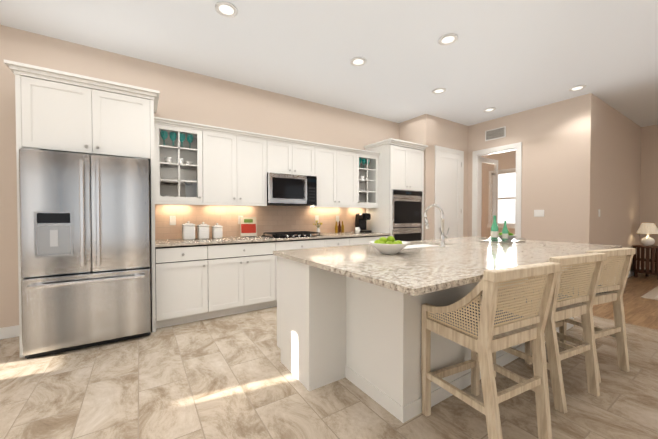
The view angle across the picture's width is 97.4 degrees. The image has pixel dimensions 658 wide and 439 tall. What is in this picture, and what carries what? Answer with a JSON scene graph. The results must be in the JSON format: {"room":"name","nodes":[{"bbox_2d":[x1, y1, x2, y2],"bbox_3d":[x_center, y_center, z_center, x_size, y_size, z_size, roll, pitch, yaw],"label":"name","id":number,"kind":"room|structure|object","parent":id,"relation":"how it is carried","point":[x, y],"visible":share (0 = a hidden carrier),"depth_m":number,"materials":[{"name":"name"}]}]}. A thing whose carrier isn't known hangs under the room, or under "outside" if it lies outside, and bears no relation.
{"room":"kitchen","nodes":[
{"label":"kitchen","id":0,"kind":"room"},
{"bbox_2d":[0,25,398,327],"bbox_3d":[-1.855,-0.375,3.788,7.740,3.070,0.120,-1,1,-33],"label":"wall","id":1,"kind":"structure","parent":0,"point":[187,96],"depth_m":3.58,"materials":[{"name":"beige paint"}]},
{"bbox_2d":[0,325,18,338],"bbox_3d":[-3.969,1.128,2.345,2.355,0.110,0.013,-1,1,-33],"label":"baseboard","id":2,"kind":"structure","parent":1,"relation":"attached to","point":[9,332],"depth_m":2.86,"materials":[{"name":"white"}]},
{"bbox_2d":[16,67,151,166],"bbox_3d":[-2.398,-0.957,2.974,0.934,0.670,0.632,-1,1,-33],"label":"upper cabinet","id":3,"kind":"object","parent":1,"relation":"attached to","point":[60,113],"depth_m":2.67,"materials":[{"name":"white wood"}]},
{"bbox_2d":[192,123,271,206],"bbox_3d":[-1.285,-0.672,3.882,0.938,0.916,0.342,-1,1,-33],"label":"upper cabinet","id":4,"kind":"object","parent":1,"relation":"attached to","point":[230,168],"depth_m":3.71,"materials":[{"name":"white wood"}]},
{"bbox_2d":[264,167,307,206],"bbox_3d":[-0.679,-0.457,4.245,0.587,0.499,0.402,-1,1,-33],"label":"microwave","id":5,"kind":"object","parent":1,"relation":"attached to","point":[287,193],"depth_m":4.09,"materials":[{"name":"silver metal"}]},
{"bbox_2d":[272,135,315,170],"bbox_3d":[-0.625,-0.892,4.311,0.760,0.488,0.342,-1,1,-33],"label":"upper cabinet","id":6,"kind":"object","parent":1,"relation":"attached to","point":[285,152],"depth_m":4.18,"materials":[{"name":"white wood"}]},
{"bbox_2d":[308,171,319,206],"bbox_3d":[-0.362,-0.460,4.452,0.169,0.499,0.402,-1,1,-33],"label":"upper cabinet","id":7,"kind":"object","parent":1,"relation":"attached to","point":[313,176],"depth_m":4.32,"materials":[{"name":"white"}]},
{"bbox_2d":[316,143,359,206],"bbox_3d":[0.027,-0.685,4.743,0.917,0.916,0.342,-1,1,-33],"label":"upper cabinet","id":8,"kind":"object","parent":1,"relation":"attached to","point":[339,167],"depth_m":4.62,"materials":[{"name":"white wood"}]},
{"bbox_2d":[0,306,657,438],"bbox_3d":[0.447,1.242,0.468,7.920,0.060,8.240,-1,1,-33],"label":"floor","id":9,"kind":"structure","parent":0,"point":[232,376],"depth_m":1.94,"materials":[{"name":"beige tile"}]},
{"bbox_2d":[19,146,150,358],"bbox_3d":[-2.333,0.283,2.895,0.902,1.782,0.807,-1,1,-33],"label":"refrigerator","id":10,"kind":"object","parent":9,"relation":"on","point":[85,243],"visible":1,"depth_m":2.57,"materials":[{"name":"grey metal"}]},
{"bbox_2d":[152,243,215,330],"bbox_3d":[-1.742,0.724,3.437,0.574,0.884,0.622,-1,1,-33],"label":"base cabinet","id":11,"kind":"object","parent":9,"relation":"on","point":[183,278],"depth_m":3.17,"materials":[{"name":"white wood"}]},
{"bbox_2d":[152,231,391,246],"bbox_3d":[-0.558,0.255,4.195,3.394,0.030,0.640,-1,1,-33],"label":"countertop","id":12,"kind":"structure","parent":11,"relation":"on","point":[327,234],"depth_m":3.69,"materials":[{"name":"beige stone"}]},
{"bbox_2d":[182,221,195,239],"bbox_3d":[-1.746,0.134,3.593,0.142,0.227,0.142,-1,1,-33],"label":"canister","id":13,"kind":"object","parent":12,"relation":"on","point":[188,230],"visible":1,"depth_m":3.54,"materials":[{"name":"white ceramic"}]},
{"bbox_2d":[197,222,209,238],"bbox_3d":[-1.604,0.139,3.686,0.132,0.215,0.132,-1,1,-33],"label":"canister","id":14,"kind":"object","parent":12,"relation":"on","point":[203,230],"visible":1,"depth_m":3.64,"materials":[{"name":"white ceramic"}]},
{"bbox_2d":[212,223,222,238],"bbox_3d":[-1.462,0.145,3.780,0.120,0.200,0.120,-1,1,-33],"label":"canister","id":15,"kind":"object","parent":12,"relation":"on","point":[216,231],"visible":1,"depth_m":3.73,"materials":[{"name":"white ceramic"}]},
{"bbox_2d":[240,217,256,236],"bbox_3d":[-1.135,0.104,4.076,0.220,0.274,0.120,0,1,-21],"label":"cookbook stand","id":16,"kind":"object","parent":12,"relation":"on","point":[248,226],"visible":0.96,"depth_m":4.07,"materials":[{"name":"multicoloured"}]},
{"bbox_2d":[260,231,323,238],"bbox_3d":[-0.538,0.214,4.195,0.740,0.051,0.509,-1,1,-33],"label":"cooktop","id":17,"kind":"object","parent":12,"relation":"in","point":[271,234],"depth_m":4.13,"materials":[{"name":"black metal"}]},
{"bbox_2d":[313,220,322,233],"bbox_3d":[-0.176,0.121,4.652,0.174,0.221,0.092,-1,1,-33],"label":"potted plant","id":18,"kind":"object","parent":12,"relation":"on","point":[318,228],"visible":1,"depth_m":4.62,"materials":[{"name":"white ceramic"}]},
{"bbox_2d":[335,221,338,232],"bbox_3d":[0.125,0.130,4.880,0.046,0.197,0.046,1,1,42],"label":"oil bottle","id":19,"kind":"object","parent":12,"relation":"on","point":[336,227],"depth_m":4.87,"materials":[{"name":"orange"}]},
{"bbox_2d":[355,227,360,232],"bbox_3d":[0.496,0.179,4.945,0.111,0.095,0.079,-1,1,-33],"label":"mug","id":20,"kind":"object","parent":12,"relation":"on","point":[357,229],"visible":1,"depth_m":4.90,"materials":[{"name":"white ceramic"}]},
{"bbox_2d":[355,213,371,232],"bbox_3d":[0.604,0.053,5.097,0.180,0.344,0.260,-1,1,-33],"label":"coffee maker","id":21,"kind":"object","parent":12,"relation":"on","point":[360,220],"visible":0.94,"depth_m":5.06,"materials":[{"name":"black plastic"}]},
{"bbox_2d":[216,243,279,316],"bbox_3d":[-1.209,0.718,3.786,0.940,0.884,0.622,-1,1,-33],"label":"base cabinet","id":22,"kind":"object","parent":9,"relation":"on","point":[246,273],"depth_m":3.54,"materials":[{"name":"white wood"}]},
{"bbox_2d":[280,239,327,249],"bbox_3d":[-0.574,0.712,4.203,0.820,0.884,0.622,-1,1,-33],"label":"base cabinet","id":23,"kind":"object","parent":9,"relation":"on","point":[285,244],"depth_m":3.96,"materials":[{"name":"white wood"}]},
{"bbox_2d":[328,239,355,246],"bbox_3d":[-0.042,0.706,4.551,0.569,0.884,0.622,-1,1,-33],"label":"base cabinet","id":24,"kind":"object","parent":9,"relation":"on","point":[331,242],"depth_m":4.32,"materials":[{"name":"white wood"}]},
{"bbox_2d":[356,235,387,244],"bbox_3d":[0.501,0.701,4.907,0.850,0.884,0.622,-1,1,-33],"label":"base cabinet","id":25,"kind":"object","parent":9,"relation":"on","point":[360,239],"depth_m":4.59,"materials":[{"name":"white wood"}]},
{"bbox_2d":[364,139,423,240],"bbox_3d":[1.218,-0.097,5.351,0.850,2.465,0.646,-1,1,-33],"label":"tall cabinet","id":26,"kind":"object","parent":9,"relation":"on","point":[393,169],"depth_m":5.05,"materials":[{"name":"white wood"}]},
{"bbox_2d":[277,256,573,422],"bbox_3d":[1.111,0.733,2.821,2.996,0.884,1.156,-1,1,-33],"label":"kitchen island","id":27,"kind":"object","parent":9,"relation":"on","point":[351,313],"depth_m":2.01,"materials":[{"name":"white wood"}]},
{"bbox_2d":[273,244,527,295],"bbox_3d":[0.382,0.287,2.115,1.066,0.030,1.510,-1,1,-33],"label":"island countertop","id":28,"kind":"structure","parent":27,"relation":"on","point":[410,272],"depth_m":1.75,"materials":[{"name":"beige stone"}]},
{"bbox_2d":[369,236,409,253],"bbox_3d":[0.474,0.200,2.288,0.316,0.136,0.316,-1,1,-33],"label":"fruit bowl","id":29,"kind":"object","parent":28,"relation":"on","point":[388,245],"visible":1,"depth_m":2.21,"materials":[{"name":"white ceramic"}]},
{"bbox_2d":[406,240,564,263],"bbox_3d":[1.137,0.280,2.610,0.739,0.030,1.510,-1,1,-33],"label":"island countertop","id":30,"kind":"structure","parent":27,"relation":"on","point":[515,254],"depth_m":2.29,"materials":[{"name":"beige stone"}]},
{"bbox_2d":[404,244,432,247],"bbox_3d":[0.893,0.393,2.984,0.761,0.232,0.420,-1,1,-33],"label":"sink","id":31,"kind":"object","parent":30,"relation":"in","point":[409,245],"depth_m":3.07,"materials":[{"name":"white ceramic"}]},
{"bbox_2d":[425,204,448,247],"bbox_3d":[1.070,0.055,2.869,0.135,0.412,0.241,-1,1,-33],"label":"faucet","id":32,"kind":"object","parent":30,"relation":"on","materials":[{"name":"silver metal"}]},
{"bbox_2d":[425,236,620,255],"bbox_3d":[1.969,0.271,3.155,1.251,0.030,1.510,-1,1,-33],"label":"island countertop","id":33,"kind":"structure","parent":27,"relation":"on","point":[529,245],"depth_m":2.89,"materials":[{"name":"beige stone"}]},
{"bbox_2d":[479,216,525,243],"bbox_3d":[1.988,0.103,3.315,0.428,0.299,0.308,-1,1,-33],"label":"tray","id":34,"kind":"object","parent":33,"relation":"on","point":[506,236],"visible":1,"depth_m":3.25,"materials":[{"name":"silver metal"}]},
{"bbox_2d":[421,262,560,438],"bbox_3d":[0.895,0.713,1.663,0.556,0.958,0.490,0,1,-26],"label":"stool","id":35,"kind":"object","parent":9,"relation":"on","point":[484,326],"visible":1,"depth_m":1.53,"materials":[{"name":"brown wood"}]},
{"bbox_2d":[492,252,606,413],"bbox_3d":[1.532,0.707,2.075,0.556,0.958,0.490,0,1,-25],"label":"stool","id":36,"kind":"object","parent":9,"relation":"on","point":[565,305],"visible":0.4,"depth_m":1.92,"materials":[{"name":"brown wood"}]},
{"bbox_2d":[529,248,635,382],"bbox_3d":[2.052,0.702,2.390,0.556,0.958,0.490,0,1,-22],"label":"stool","id":37,"kind":"object","parent":9,"relation":"on","point":[611,291],"visible":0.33,"depth_m":2.27,"materials":[{"name":"brown wood"}]},
{"bbox_2d":[0,0,657,126],"bbox_3d":[2.020,-1.933,2.048,12.340,0.100,9.240,-1,1,-33],"label":"ceiling","id":38,"kind":"structure","parent":0,"point":[506,57],"depth_m":3.17,"materials":[{"name":"white paint"}]},
{"bbox_2d":[215,1,237,16],"bbox_3d":[-0.921,-1.885,2.596,0.189,0.011,0.189,1,1,33],"label":"recessed light","id":39,"kind":"object","parent":38,"relation":"in","point":[225,8],"depth_m":2.60,"materials":[{"name":"white plastic"}]},
{"bbox_2d":[350,57,365,65],"bbox_3d":[0.353,-1.899,3.479,0.189,0.011,0.189,-1,1,-39],"label":"recessed light","id":40,"kind":"object","parent":38,"relation":"in","point":[357,61],"depth_m":3.48,"materials":[{"name":"white plastic"}]},
{"bbox_2d":[432,88,445,93],"bbox_3d":[1.635,-1.912,4.296,0.189,0.011,0.189,0,1,18],"label":"recessed light","id":41,"kind":"object","parent":38,"relation":"in","point":[438,90],"depth_m":4.30,"materials":[{"name":"white"}]},
{"bbox_2d":[438,33,457,44],"bbox_3d":[1.251,-1.892,3.040,0.189,0.011,0.189,-1,1,-39],"label":"recessed light","id":42,"kind":"object","parent":38,"relation":"in","point":[447,39],"depth_m":3.04,"materials":[{"name":"white plastic"}]},
{"bbox_2d":[483,107,495,111],"bbox_3d":[2.814,-1.924,5.069,0.189,0.011,0.189,-1,1,-42],"label":"recessed light","id":43,"kind":"object","parent":38,"relation":"in","point":[487,109],"depth_m":5.06,"materials":[{"name":"white plastic"}]},
{"bbox_2d":[569,85,585,90],"bbox_3d":[3.609,-1.910,4.203,0.189,0.011,0.189,-1,1,-42],"label":"recessed light","id":44,"kind":"object","parent":38,"relation":"in","point":[578,87],"depth_m":4.20,"materials":[{"name":"white plastic"}]},
{"bbox_2d":[399,114,467,239],"bbox_3d":[2.176,-0.410,6.038,1.470,3.070,0.780,-1,1,-33],"label":"wall block","id":45,"kind":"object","parent":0,"point":[431,131],"visible":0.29,"depth_m":5.47,"materials":[{"name":"beige paint"}]},
{"bbox_2d":[434,145,463,238],"bbox_3d":[2.375,-0.132,5.694,0.910,2.525,0.017,-1,1,-33],"label":"door frame","id":46,"kind":"structure","parent":45,"relation":"attached to","point":[448,150],"depth_m":5.48,"materials":[{"name":"white wood"}]},
{"bbox_2d":[438,151,461,238],"bbox_3d":[2.382,-0.094,5.697,0.749,2.425,0.022,-1,1,-33],"label":"pantry door","id":47,"kind":"structure","parent":46,"relation":"attached to","point":[449,183],"depth_m":5.70,"materials":[{"name":"white wood"}]},
{"bbox_2d":[481,150,515,238],"bbox_3d":[5.170,-0.433,7.499,0.120,3.070,3.620,-1,1,-33],"label":"wall","id":48,"kind":"structure","parent":0,"point":[506,160],"depth_m":8.26,"materials":[{"name":"beige paint"}]},
{"bbox_2d":[487,168,515,227],"bbox_3d":[4.844,-0.570,7.940,0.140,1.610,0.900,-1,1,-33],"label":"room window","id":49,"kind":"structure","parent":48,"relation":"in","point":[506,194],"depth_m":8.00,"materials":[{"name":"white"}]},
{"bbox_2d":[468,93,593,243],"bbox_3d":[3.492,-0.398,5.262,0.120,3.070,1.960,-1,1,-33],"label":"wall","id":50,"kind":"structure","parent":0,"point":[556,139],"depth_m":4.80,"materials":[{"name":"beige paint"}]},
{"bbox_2d":[480,157,497,236],"bbox_3d":[3.418,-0.099,6.220,0.760,2.418,0.035,-1,1,-33],"label":"door leaf","id":51,"kind":"structure","parent":50,"relation":"in","point":[484,160],"depth_m":6.35,"materials":[{"name":"white wood"}]},
{"bbox_2d":[485,126,505,140],"bbox_3d":[3.199,-1.648,5.565,0.015,0.200,0.380,-1,1,-33],"label":"air vent","id":52,"kind":"object","parent":50,"relation":"in","point":[496,133],"visible":1,"depth_m":5.55,"materials":[{"name":"white metal"}]},
{"bbox_2d":[472,142,521,238],"bbox_3d":[3.254,-0.131,5.613,0.138,2.525,0.910,-1,1,-33],"label":"door frame","id":53,"kind":"structure","parent":50,"relation":"attached to","point":[476,181],"depth_m":5.71,"materials":[{"name":"white wood"}]},
{"bbox_2d":[534,210,543,216],"bbox_3d":[3.611,-0.108,4.968,0.007,0.120,0.150,-1,1,-33],"label":"switch plate","id":54,"kind":"object","parent":50,"relation":"attached to","point":[538,213],"visible":1,"depth_m":4.97,"materials":[{"name":"white plastic"}]},
{"bbox_2d":[592,95,640,281],"bbox_3d":[5.356,-0.400,5.384,3.130,3.070,0.120,-1,1,-33],"label":"wall","id":55,"kind":"structure","parent":0,"point":[616,166],"depth_m":5.13,"materials":[{"name":"beige paint"}]},
{"bbox_2d":[607,268,636,284],"bbox_3d":[5.269,1.082,5.271,3.103,0.110,0.013,-1,1,-33],"label":"baseboard","id":56,"kind":"structure","parent":55,"relation":"attached to","point":[631,273],"depth_m":5.72,"materials":[{"name":"white"}]},
{"bbox_2d":[592,273,657,329],"bbox_3d":[5.332,1.183,4.269,4.420,0.060,9.240,-1,1,-33],"label":"floor","id":57,"kind":"structure","parent":0,"point":[640,311],"depth_m":3.89,"materials":[{"name":"brown wood"}]},
{"bbox_2d":[632,245,657,279],"bbox_3d":[6.182,0.821,5.611,0.412,0.619,0.412,-1,1,-33],"label":"side table","id":58,"kind":"object","parent":57,"relation":"on","point":[653,260],"visible":1,"depth_m":5.52,"materials":[{"name":"brown wood"}]},
{"bbox_2d":[637,223,657,245],"bbox_3d":[6.182,0.291,5.602,0.307,0.439,0.307,-1,1,-33],"label":"table lamp","id":59,"kind":"object","parent":58,"relation":"on","point":[648,228],"visible":1,"depth_m":5.54,"materials":[{"name":"white ceramic"}]},
{"bbox_2d":[641,286,657,299],"bbox_3d":[6.289,1.158,3.521,2.000,0.012,3.100,-1,1,-33],"label":"living room rug","id":60,"kind":"object","parent":57,"relation":"on","point":[652,294],"visible":1,"depth_m":4.34,"materials":[{"name":"beige carpet"}]},
{"bbox_2d":[639,125,657,267],"bbox_3d":[8.122,-0.377,3.910,0.120,3.070,5.380,-1,1,-33],"label":"wall","id":61,"kind":"structure","parent":0,"point":[649,181],"depth_m":6.01,"materials":[{"name":"beige paint"}]}
]}

